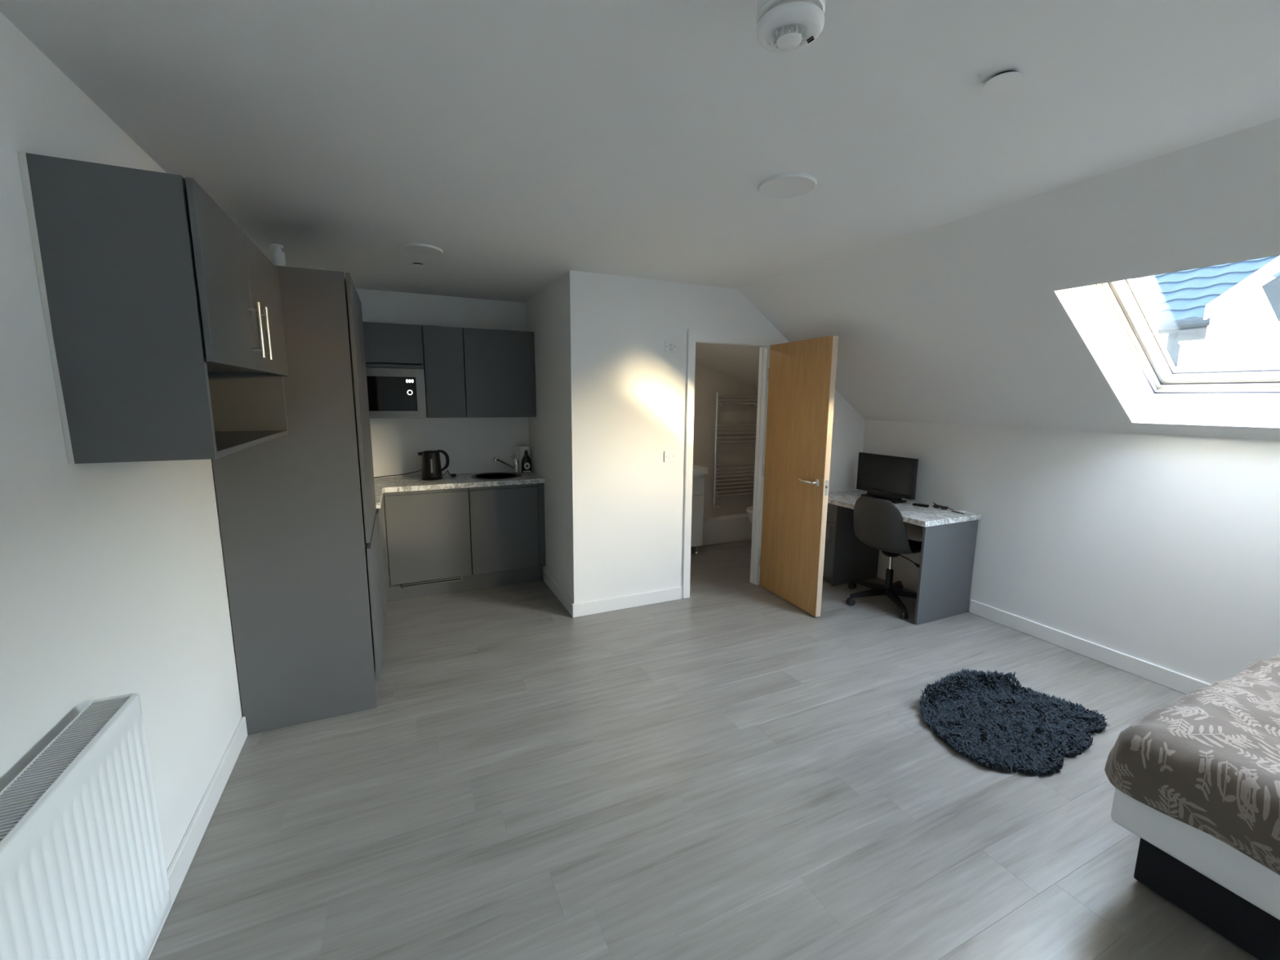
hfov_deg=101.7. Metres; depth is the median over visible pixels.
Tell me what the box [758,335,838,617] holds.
door
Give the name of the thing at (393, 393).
microwave
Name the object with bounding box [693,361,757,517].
wall
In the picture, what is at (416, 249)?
recessed light
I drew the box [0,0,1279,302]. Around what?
ceiling
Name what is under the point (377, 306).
wall
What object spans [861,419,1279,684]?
wall
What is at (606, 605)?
baseboard
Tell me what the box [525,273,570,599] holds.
wall
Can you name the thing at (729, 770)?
floor
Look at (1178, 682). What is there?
baseboard
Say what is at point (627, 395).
wall
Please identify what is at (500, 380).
upper cabinet
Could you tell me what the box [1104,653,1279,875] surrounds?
duvet
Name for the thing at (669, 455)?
light switch
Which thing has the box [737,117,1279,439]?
ceiling
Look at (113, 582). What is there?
wall
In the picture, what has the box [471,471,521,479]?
sink
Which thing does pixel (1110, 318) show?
window
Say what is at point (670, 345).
switch
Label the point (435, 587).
plinth
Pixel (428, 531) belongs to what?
base cabinet
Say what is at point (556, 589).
baseboard
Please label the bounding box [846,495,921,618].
desk chair
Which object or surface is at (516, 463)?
mixer tap
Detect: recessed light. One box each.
[399,243,442,256]
[757,172,817,198]
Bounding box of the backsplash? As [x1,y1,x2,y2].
[369,417,528,477]
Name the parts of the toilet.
lid, bowl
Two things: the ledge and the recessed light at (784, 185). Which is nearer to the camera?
the recessed light at (784, 185)
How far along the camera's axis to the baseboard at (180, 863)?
1.88 m
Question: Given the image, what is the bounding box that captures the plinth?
[386,566,542,601]
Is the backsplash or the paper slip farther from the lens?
the backsplash
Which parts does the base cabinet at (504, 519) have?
panel, filler panel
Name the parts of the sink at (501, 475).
bowl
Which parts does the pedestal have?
handle, door, drawer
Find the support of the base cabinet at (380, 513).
on the floor
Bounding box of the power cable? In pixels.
[373,469,422,477]
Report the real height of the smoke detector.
0.128 m
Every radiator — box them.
[0,693,171,959]
[712,391,757,518]
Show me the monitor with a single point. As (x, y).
(892, 478)
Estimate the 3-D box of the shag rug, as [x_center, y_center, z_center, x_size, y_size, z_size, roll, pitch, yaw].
[1.783,1.136,2.566,0.914,0.115,0.653,-4,10,-24]
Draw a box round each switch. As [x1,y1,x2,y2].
[663,450,675,462]
[664,340,675,352]
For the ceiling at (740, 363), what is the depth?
5.00 m
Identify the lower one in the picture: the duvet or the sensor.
the duvet
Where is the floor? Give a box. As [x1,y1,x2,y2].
[148,539,1258,959]
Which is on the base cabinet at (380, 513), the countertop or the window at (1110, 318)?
the countertop
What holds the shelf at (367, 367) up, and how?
attached to the upper cabinet at (387, 345)
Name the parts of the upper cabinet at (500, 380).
panel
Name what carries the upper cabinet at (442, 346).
attached to the wall at (377, 306)
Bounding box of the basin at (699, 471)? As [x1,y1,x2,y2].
[692,464,708,479]
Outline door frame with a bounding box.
[682,328,787,598]
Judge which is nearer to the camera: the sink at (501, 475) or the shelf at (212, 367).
the shelf at (212, 367)
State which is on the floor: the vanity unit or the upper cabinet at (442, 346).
the vanity unit
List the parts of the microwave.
glass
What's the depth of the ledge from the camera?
5.73 m
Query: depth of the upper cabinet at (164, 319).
1.29 m
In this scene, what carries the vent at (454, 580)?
in the plinth
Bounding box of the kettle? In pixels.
[417,449,456,480]
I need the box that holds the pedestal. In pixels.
[822,502,879,586]
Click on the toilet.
(749, 509)
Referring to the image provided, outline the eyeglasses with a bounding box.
[933,502,953,510]
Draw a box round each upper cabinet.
[17,151,288,463]
[362,321,426,417]
[422,324,466,417]
[462,328,536,417]
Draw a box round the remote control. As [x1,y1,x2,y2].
[912,502,928,507]
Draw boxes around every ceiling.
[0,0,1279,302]
[695,343,759,390]
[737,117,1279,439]
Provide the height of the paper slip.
0.011 m
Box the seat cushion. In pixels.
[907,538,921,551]
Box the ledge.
[693,513,752,546]
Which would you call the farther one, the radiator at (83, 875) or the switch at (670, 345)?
the switch at (670, 345)
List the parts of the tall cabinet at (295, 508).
door, door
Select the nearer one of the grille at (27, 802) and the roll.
the grille at (27, 802)
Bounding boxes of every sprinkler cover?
[410,262,425,267]
[983,70,1022,92]
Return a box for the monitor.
[856,452,918,503]
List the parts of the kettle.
lid, handle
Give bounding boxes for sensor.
[270,244,285,266]
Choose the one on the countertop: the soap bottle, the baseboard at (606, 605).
the soap bottle
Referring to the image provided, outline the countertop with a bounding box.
[373,471,545,508]
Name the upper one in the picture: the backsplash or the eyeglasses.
the backsplash
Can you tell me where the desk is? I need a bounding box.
[827,489,980,625]
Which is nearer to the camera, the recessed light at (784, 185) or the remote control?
the recessed light at (784, 185)
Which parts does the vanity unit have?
door, drawer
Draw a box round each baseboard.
[146,716,247,959]
[543,569,573,616]
[572,586,682,617]
[968,600,1211,694]
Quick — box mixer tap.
[493,455,519,473]
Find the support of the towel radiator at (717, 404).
attached to the wall at (708, 381)
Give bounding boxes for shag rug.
[917,667,1109,776]
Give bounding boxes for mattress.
[1111,787,1279,919]
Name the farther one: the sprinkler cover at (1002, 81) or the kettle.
the kettle
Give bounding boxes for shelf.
[204,351,266,373]
[367,367,410,368]
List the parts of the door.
lever, latch plate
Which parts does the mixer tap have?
spout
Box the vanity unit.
[690,464,708,553]
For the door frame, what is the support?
attached to the wall at (627, 395)
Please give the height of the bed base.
0.203 m
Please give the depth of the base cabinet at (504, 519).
4.26 m
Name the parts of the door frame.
architrave, architrave, architrave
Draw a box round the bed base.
[1133,837,1279,959]
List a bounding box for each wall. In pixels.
[0,12,243,871]
[355,288,526,582]
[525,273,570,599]
[565,270,865,604]
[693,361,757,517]
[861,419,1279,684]
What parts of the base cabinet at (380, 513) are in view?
door, corner post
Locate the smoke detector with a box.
[755,0,825,53]
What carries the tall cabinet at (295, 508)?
on the floor
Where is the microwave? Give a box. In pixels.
[365,367,426,417]
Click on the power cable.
(421, 469)
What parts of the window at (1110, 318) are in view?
frame, frame, sash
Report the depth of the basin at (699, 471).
5.12 m
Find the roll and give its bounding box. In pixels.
[515,444,530,471]
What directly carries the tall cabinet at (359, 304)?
on the floor
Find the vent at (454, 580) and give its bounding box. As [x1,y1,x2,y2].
[403,576,461,586]
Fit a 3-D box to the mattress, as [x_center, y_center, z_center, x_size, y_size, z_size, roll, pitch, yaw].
[2.639,1.121,1.114,1.510,0.202,1.995,-4,10,-24]
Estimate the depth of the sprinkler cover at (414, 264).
3.27 m
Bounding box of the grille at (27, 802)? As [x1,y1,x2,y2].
[0,693,133,844]
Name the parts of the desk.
panel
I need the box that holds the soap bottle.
[521,449,531,472]
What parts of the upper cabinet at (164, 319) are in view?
panel, door, panel, handle, handle, door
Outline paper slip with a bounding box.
[950,508,966,512]
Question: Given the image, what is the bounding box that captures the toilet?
[746,506,752,524]
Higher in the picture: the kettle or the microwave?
the microwave
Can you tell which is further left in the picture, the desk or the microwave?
the microwave
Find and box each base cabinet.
[375,493,390,617]
[383,487,471,585]
[468,483,546,574]
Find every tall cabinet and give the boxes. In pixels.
[212,265,382,735]
[356,292,383,642]
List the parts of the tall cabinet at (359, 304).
door, door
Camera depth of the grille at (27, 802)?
1.03 m
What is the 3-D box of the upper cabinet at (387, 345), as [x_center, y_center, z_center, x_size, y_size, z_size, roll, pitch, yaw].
[-2.007,-0.840,4.046,0.601,0.706,0.297,-4,10,-24]
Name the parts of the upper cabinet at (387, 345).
panel, door, rail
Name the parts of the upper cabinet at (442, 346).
panel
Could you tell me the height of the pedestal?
0.710 m
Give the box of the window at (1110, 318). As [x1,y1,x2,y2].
[1050,252,1279,435]

